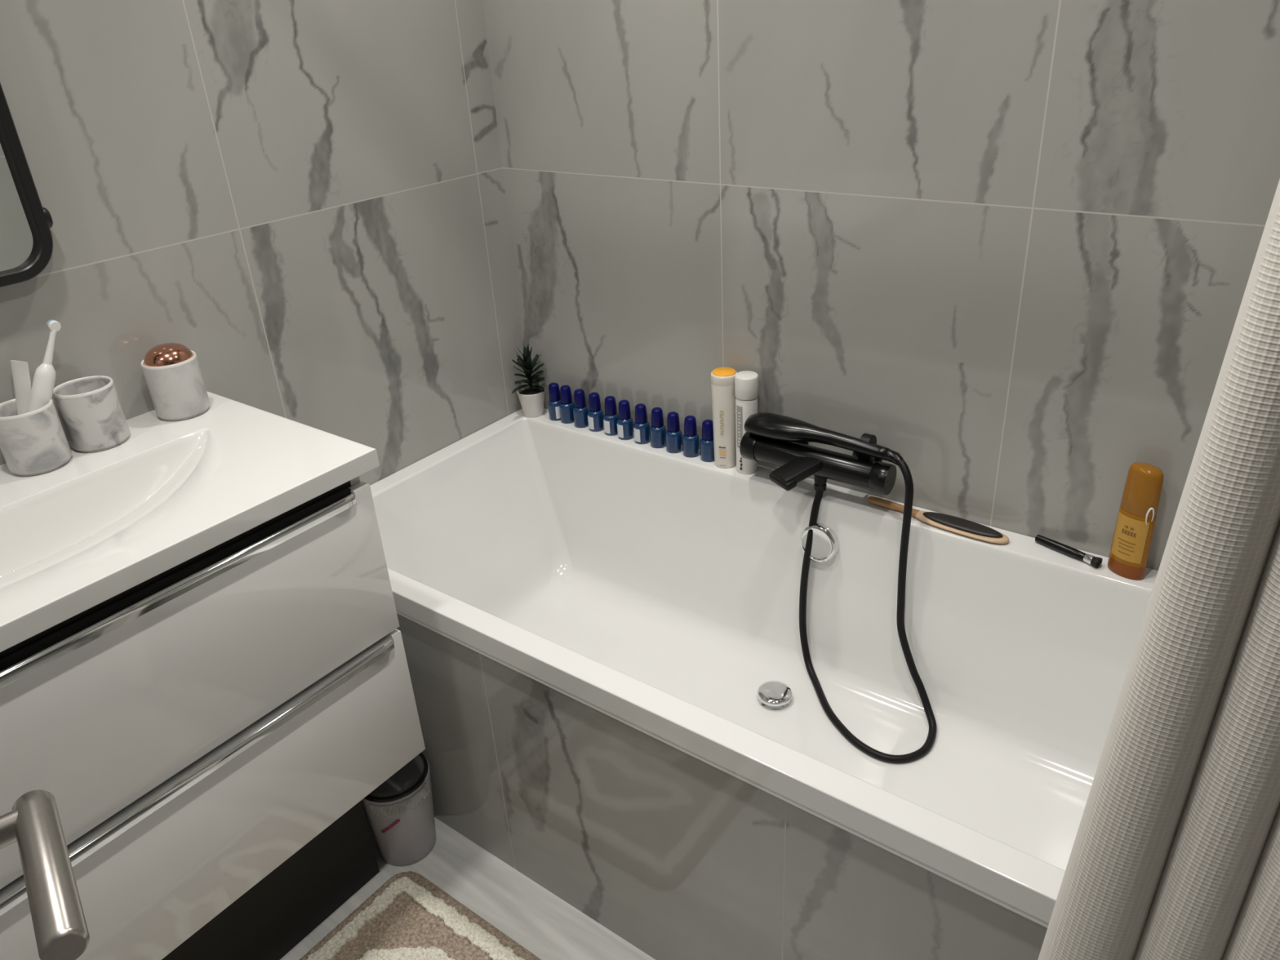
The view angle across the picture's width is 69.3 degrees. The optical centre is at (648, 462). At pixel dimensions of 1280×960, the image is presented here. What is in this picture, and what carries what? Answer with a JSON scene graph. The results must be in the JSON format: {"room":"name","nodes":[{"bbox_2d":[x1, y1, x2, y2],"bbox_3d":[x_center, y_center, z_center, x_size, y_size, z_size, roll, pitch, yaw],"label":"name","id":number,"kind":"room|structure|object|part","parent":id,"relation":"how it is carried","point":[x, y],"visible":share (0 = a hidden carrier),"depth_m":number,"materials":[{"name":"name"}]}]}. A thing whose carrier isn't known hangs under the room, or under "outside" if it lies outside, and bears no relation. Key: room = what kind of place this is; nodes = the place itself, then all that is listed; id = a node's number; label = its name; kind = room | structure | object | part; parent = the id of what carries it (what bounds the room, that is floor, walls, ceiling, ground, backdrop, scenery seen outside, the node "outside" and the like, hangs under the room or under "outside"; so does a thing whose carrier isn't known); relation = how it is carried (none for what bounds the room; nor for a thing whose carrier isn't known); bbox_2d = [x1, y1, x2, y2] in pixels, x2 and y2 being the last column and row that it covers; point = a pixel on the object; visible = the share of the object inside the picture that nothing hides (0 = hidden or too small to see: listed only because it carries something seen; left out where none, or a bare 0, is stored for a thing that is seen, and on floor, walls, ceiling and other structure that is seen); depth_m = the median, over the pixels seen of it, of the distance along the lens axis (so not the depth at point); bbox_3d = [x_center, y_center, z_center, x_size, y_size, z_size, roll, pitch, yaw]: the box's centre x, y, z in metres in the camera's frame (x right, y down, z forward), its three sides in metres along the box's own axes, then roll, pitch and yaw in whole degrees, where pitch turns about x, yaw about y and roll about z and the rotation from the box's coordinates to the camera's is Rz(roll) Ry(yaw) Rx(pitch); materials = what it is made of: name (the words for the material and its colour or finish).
{"room":"bathroom","nodes":[
{"label":"bathroom","id":0,"kind":"room"},
{"bbox_2d":[0,789,89,959],"bbox_3d":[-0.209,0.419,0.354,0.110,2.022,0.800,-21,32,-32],"label":"door handle","id":1,"kind":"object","parent":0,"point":[60,929],"depth_m":0.52,"materials":[{"name":"silver metal"}]},
{"bbox_2d":[0,0,527,485],"bbox_3d":[-1.061,-0.259,1.377,0.100,2.420,2.300,16,32,33],"label":"wall","id":2,"kind":"structure","parent":0,"point":[305,198],"depth_m":1.73,"materials":[{"name":"grey stone"}]},
{"bbox_2d":[0,83,53,287],"bbox_3d":[-1.094,-0.541,1.087,0.027,0.774,0.550,16,32,33],"label":"wall mirror","id":3,"kind":"object","parent":2,"relation":"attached to","point":[26,241],"visible":1,"depth_m":1.38,"materials":[{"name":"black metal"}]},
{"bbox_2d":[280,816,655,959],"bbox_3d":[0.259,1.222,1.088,3.220,0.100,2.500,16,32,33],"label":"floor","id":4,"kind":"structure","parent":0,"point":[538,920],"depth_m":1.78,"materials":[{"name":"tile"}]},
{"bbox_2d":[0,475,425,959],"bbox_3d":[-0.858,0.533,1.467,0.487,0.905,0.872,16,32,33],"label":"vanity cabinet","id":5,"kind":"object","parent":4,"relation":"on","point":[208,737],"visible":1,"depth_m":1.35,"materials":[{"name":"white laminate"}]},
{"bbox_3d":[-0.697,0.208,1.153,0.033,0.016,0.812,16,32,33],"label":"drawer handle","id":6,"kind":"part","parent":5,"relation":"part of","materials":[{"name":"silver metal"}]},
{"bbox_2d":[0,391,379,652],"bbox_3d":[-0.881,0.144,1.278,0.482,0.102,0.900,16,32,33],"label":"washbasin","id":7,"kind":"object","parent":5,"relation":"in","point":[75,536],"visible":0.93,"depth_m":1.37,"materials":[{"name":"white ceramic"}]},
{"bbox_2d":[0,398,71,475],"bbox_3d":[-0.952,-0.040,1.428,0.087,0.100,0.087,16,32,33],"label":"tumbler","id":8,"kind":"object","parent":7,"relation":"on","point":[34,442],"visible":0.88,"depth_m":1.40,"materials":[{"name":"stone"}]},
{"bbox_2d":[10,360,31,414],"bbox_3d":[-0.962,-0.079,1.430,0.032,0.156,0.043,16,32,33],"label":"toothpaste tube","id":9,"kind":"object","parent":8,"relation":"in","point":[20,373],"visible":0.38,"depth_m":1.41,"materials":[{"name":"white plastic"}]},
{"bbox_2d":[26,320,61,413],"bbox_3d":[-0.932,-0.102,1.420,0.028,0.208,0.120,16,32,33],"label":"electric toothbrush","id":10,"kind":"object","parent":8,"relation":"in","point":[44,378],"visible":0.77,"depth_m":1.41,"materials":[{"name":"white plastic"}]},
{"bbox_3d":[-0.939,-0.071,1.423,0.028,0.150,0.091,16,32,33],"label":"handle","id":11,"kind":"part","parent":10,"relation":"part of","materials":[{"name":"white plastic"}]},
{"bbox_2d":[52,375,129,452],"bbox_3d":[-0.898,-0.077,1.496,0.087,0.100,0.087,16,32,33],"label":"tumbler","id":12,"kind":"object","parent":7,"relation":"on","point":[90,409],"visible":0.98,"depth_m":1.47,"materials":[{"name":"stone"}]},
{"bbox_2d":[140,342,209,421],"bbox_3d":[-0.813,-0.142,1.590,0.087,0.124,0.087,16,32,33],"label":"jar","id":13,"kind":"object","parent":7,"relation":"on","point":[172,372],"visible":1,"depth_m":1.56,"materials":[{"name":"stone"}]},
{"bbox_3d":[-0.815,-0.180,1.571,0.078,0.038,0.078,16,32,33],"label":"lid","id":14,"kind":"part","parent":13,"relation":"part of","materials":[{"name":"orange metal"}]},
{"bbox_3d":[-0.679,0.461,1.286,0.033,0.016,0.824,16,32,33],"label":"drawer handle","id":15,"kind":"part","parent":5,"relation":"part of","materials":[{"name":"silver metal"}]},
{"bbox_3d":[-0.683,0.576,1.344,0.020,0.269,0.872,16,32,33],"label":"drawer","id":16,"kind":"part","parent":5,"relation":"part of","materials":[{"name":"white laminate"}]},
{"bbox_2d":[360,752,435,866],"bbox_3d":[-0.502,0.698,1.873,0.148,0.209,0.146,16,32,33],"label":"waste bin","id":17,"kind":"object","parent":4,"relation":"on","point":[399,813],"visible":0.84,"depth_m":1.82,"materials":[{"name":"grey plastic"}]},
{"bbox_3d":[-0.508,0.611,1.830,0.127,0.013,0.127,16,32,33],"label":"bin lid","id":18,"kind":"part","parent":17,"relation":"part of","materials":[{"name":"black plastic"}]},
{"bbox_2d":[299,871,541,959],"bbox_3d":[-0.512,1.006,1.472,0.488,0.020,0.741,16,32,33],"label":"bath mat","id":19,"kind":"object","parent":4,"relation":"on","point":[408,917],"visible":1,"depth_m":1.72,"materials":[{"name":"beige fabric"}]},
{"bbox_2d":[369,408,1158,959],"bbox_3d":[0.208,0.475,1.797,1.818,0.604,0.773,16,32,33],"label":"bathtub","id":20,"kind":"object","parent":4,"relation":"on","point":[617,701],"visible":0.77,"depth_m":1.74,"materials":[{"name":"white ceramic"}]},
{"bbox_2d":[511,343,545,417],"bbox_3d":[-0.304,-0.207,2.326,0.091,0.192,0.082,-8,27,-10],"label":"potted plant","id":21,"kind":"object","parent":20,"relation":"on","point":[531,397],"visible":1,"depth_m":2.33,"materials":[{"name":"green plant"}]},
{"bbox_3d":[-0.295,-0.153,2.357,0.072,0.067,0.072,16,32,33],"label":"pot","id":22,"kind":"part","parent":21,"relation":"part of","materials":[{"name":"white ceramic"}]},
{"bbox_2d":[547,382,560,420],"bbox_3d":[-0.233,-0.154,2.321,0.039,0.094,0.040,-22,32,-32],"label":"bottle","id":23,"kind":"object","parent":20,"relation":"on","point":[554,401],"visible":0.93,"depth_m":2.31,"materials":[{"name":"blue plastic"}]},
{"bbox_2d":[559,385,574,423],"bbox_3d":[-0.203,-0.146,2.302,0.039,0.094,0.039,16,32,33],"label":"bottle","id":24,"kind":"object","parent":20,"relation":"on","point":[566,406],"visible":0.95,"depth_m":2.29,"materials":[{"name":"blue plastic"}]},
{"bbox_2d":[573,388,588,427],"bbox_3d":[-0.166,-0.134,2.275,0.039,0.094,0.039,3,27,13],"label":"bottle","id":25,"kind":"object","parent":20,"relation":"on","point":[580,410],"visible":0.98,"depth_m":2.26,"materials":[{"name":"blue plastic"}]},
{"bbox_2d":[587,391,604,431],"bbox_3d":[-0.129,-0.124,2.250,0.039,0.094,0.040,18,33,36],"label":"bottle","id":26,"kind":"object","parent":20,"relation":"on","point":[595,414],"visible":0.99,"depth_m":2.24,"materials":[{"name":"blue plastic"}]},
{"bbox_2d":[603,395,618,435],"bbox_3d":[-0.089,-0.114,2.225,0.039,0.094,0.040,16,32,33],"label":"bottle","id":27,"kind":"object","parent":20,"relation":"on","point":[611,416],"visible":0.96,"depth_m":2.21,"materials":[{"name":"blue plastic"}]},
{"bbox_2d":[617,400,634,439],"bbox_3d":[-0.055,-0.102,2.199,0.039,0.094,0.040,18,34,36],"label":"bottle","id":28,"kind":"object","parent":20,"relation":"on","point":[624,421],"visible":1,"depth_m":2.19,"materials":[{"name":"blue plastic"}]},
{"bbox_2d":[633,403,649,444],"bbox_3d":[-0.016,-0.092,2.174,0.039,0.094,0.040,17,33,34],"label":"bottle","id":29,"kind":"object","parent":20,"relation":"on","point":[641,425],"visible":0.96,"depth_m":2.16,"materials":[{"name":"blue plastic"}]},
{"bbox_2d":[649,407,666,448],"bbox_3d":[0.022,-0.082,2.150,0.039,0.094,0.039,-10,27,-12],"label":"bottle","id":30,"kind":"object","parent":20,"relation":"on","point":[657,429],"visible":0.98,"depth_m":2.14,"materials":[{"name":"blue plastic"}]},
{"bbox_2d":[665,411,682,453],"bbox_3d":[0.058,-0.070,2.122,0.039,0.094,0.039,11,30,27],"label":"bottle","id":31,"kind":"object","parent":20,"relation":"on","point":[673,435],"visible":0.98,"depth_m":2.11,"materials":[{"name":"blue plastic"}]},
{"bbox_2d":[682,415,699,457],"bbox_3d":[0.096,-0.060,2.098,0.039,0.094,0.039,-8,27,-9],"label":"bottle","id":32,"kind":"object","parent":20,"relation":"on","point":[691,438],"visible":1,"depth_m":2.09,"materials":[{"name":"blue plastic"}]},
{"bbox_2d":[699,419,714,462],"bbox_3d":[0.135,-0.050,2.073,0.039,0.094,0.039,21,36,40],"label":"bottle","id":33,"kind":"object","parent":20,"relation":"on","point":[706,443],"visible":0.86,"depth_m":2.06,"materials":[{"name":"blue plastic"}]},
{"bbox_3d":[-0.007,0.640,1.549,1.816,0.553,0.014,16,32,33],"label":"panel","id":34,"kind":"part","parent":20,"relation":"part of","materials":[{"name":"grey stone"}]},
{"bbox_2d":[711,367,737,468],"bbox_3d":[0.167,-0.095,2.017,0.057,0.221,0.057,16,32,33],"label":"bottle","id":35,"kind":"object","parent":20,"relation":"on","point":[722,379],"visible":0.95,"depth_m":1.99,"materials":[{"name":"beige plastic"}]},
{"bbox_2d":[734,370,758,474],"bbox_3d":[0.211,-0.083,1.985,0.050,0.224,0.050,16,32,33],"label":"bottle","id":36,"kind":"object","parent":20,"relation":"on","point":[746,382],"visible":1,"depth_m":1.95,"materials":[{"name":"plastic"}]},
{"bbox_2d":[866,496,1008,543],"bbox_3d":[0.554,0.109,1.792,0.286,0.015,0.050,16,32,33],"label":"hairbrush","id":37,"kind":"object","parent":20,"relation":"on","point":[968,528],"visible":0.94,"depth_m":1.76,"materials":[{"name":"brown wood"}]},
{"bbox_3d":[0.487,0.087,1.846,0.108,0.013,0.024,18,33,36],"label":"brush handle","id":38,"kind":"part","parent":37,"relation":"part of","materials":[{"name":"brown wood"}]},
{"bbox_2d":[1035,534,1102,568],"bbox_3d":[0.757,0.159,1.670,0.024,0.019,0.124,-22,32,-32],"label":"brush","id":39,"kind":"object","parent":20,"relation":"on","point":[1095,562],"visible":1,"depth_m":1.66,"materials":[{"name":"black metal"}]},
{"bbox_3d":[0.748,0.155,1.680,0.016,0.017,0.096,-22,32,-32],"label":"brush handle","id":40,"kind":"part","parent":39,"relation":"part of","materials":[{"name":"black plastic"}]},
{"bbox_2d":[1106,462,1164,580],"bbox_3d":[0.827,0.099,1.570,0.039,0.207,0.063,-21,31,-31],"label":"bottle","id":41,"kind":"object","parent":20,"relation":"on","point":[1135,526],"visible":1,"depth_m":1.55,"materials":[{"name":"orange plastic"}]},
{"bbox_2d":[1106,554,1146,580],"bbox_3d":[0.832,0.180,1.611,0.039,0.026,0.063,-21,31,-31],"label":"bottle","id":42,"kind":"object","parent":41,"relation":"on","point":[1122,566],"depth_m":1.59,"materials":[{"name":"orange plastic"}]},
{"bbox_2d":[1109,506,1156,567],"bbox_3d":[0.829,0.125,1.583,0.038,0.096,0.062,-21,31,-31],"label":"label","id":43,"kind":"object","parent":41,"relation":"on","point":[1132,537],"depth_m":1.57,"materials":[{"name":"yellow paper"}]},
{"bbox_2d":[482,0,1279,570],"bbox_3d":[0.421,-0.506,1.700,1.820,2.420,0.100,16,32,33],"label":"wall","id":44,"kind":"structure","parent":0,"point":[1010,246],"depth_m":1.66,"materials":[{"name":"grey stone"}]},
{"bbox_2d":[739,431,896,494],"bbox_3d":[0.326,-0.001,1.861,0.322,0.136,0.177,16,32,33],"label":"mixer","id":45,"kind":"object","parent":44,"relation":"attached to","point":[797,461],"visible":0.87,"depth_m":1.83,"materials":[{"name":"black metal"}]},
{"bbox_3d":[0.223,-0.035,1.959,0.034,0.062,0.062,16,32,33],"label":"control knob","id":46,"kind":"part","parent":45,"relation":"part of","materials":[{"name":"black metal"}]},
{"bbox_3d":[0.296,0.018,1.848,0.096,0.040,0.062,-17,30,-25],"label":"spout","id":47,"kind":"part","parent":45,"relation":"part of","materials":[{"name":"black metal"}]},
{"bbox_2d":[813,475,826,492],"bbox_3d":[0.352,0.040,1.891,0.026,0.034,0.026,16,32,33],"label":"outlet","id":48,"kind":"object","parent":45,"relation":"attached to","point":[820,485],"depth_m":1.88,"materials":[{"name":"black metal"}]},
{"bbox_2d":[744,412,937,763],"bbox_3d":[0.397,0.221,1.869,0.188,0.553,0.531,-14,29,-21],"label":"shower","id":49,"kind":"object","parent":45,"relation":"attached to","point":[768,425],"visible":0.99,"depth_m":1.84,"materials":[{"name":"black rubber"}]},
{"bbox_3d":[0.334,-0.052,1.858,0.312,0.048,0.070,16,32,33],"label":"shower handle","id":50,"kind":"part","parent":49,"relation":"part of","materials":[{"name":"black metal"}]},
{"bbox_3d":[0.455,0.031,1.801,0.034,0.062,0.062,16,32,33],"label":"control knob","id":51,"kind":"part","parent":45,"relation":"part of","materials":[{"name":"black metal"}]},
{"bbox_3d":[0.485,0.180,0.326,0.100,2.420,2.500,16,32,33],"label":"wall","id":52,"kind":"structure","parent":0,"visible":0},
{"bbox_3d":[-0.167,-0.900,0.671,1.820,0.066,0.052,16,32,33],"label":"rail","id":53,"kind":"object","parent":52,"relation":"attached to","visible":0},
{"bbox_2d":[1037,178,1279,959],"bbox_3d":[0.483,0.171,0.713,0.303,1.950,0.038,16,32,33],"label":"shower curtain","id":54,"kind":"object","parent":53,"relation":"hanging from","point":[1175,855],"visible":1,"depth_m":0.75,"materials":[{"name":"fabric"}]}
]}

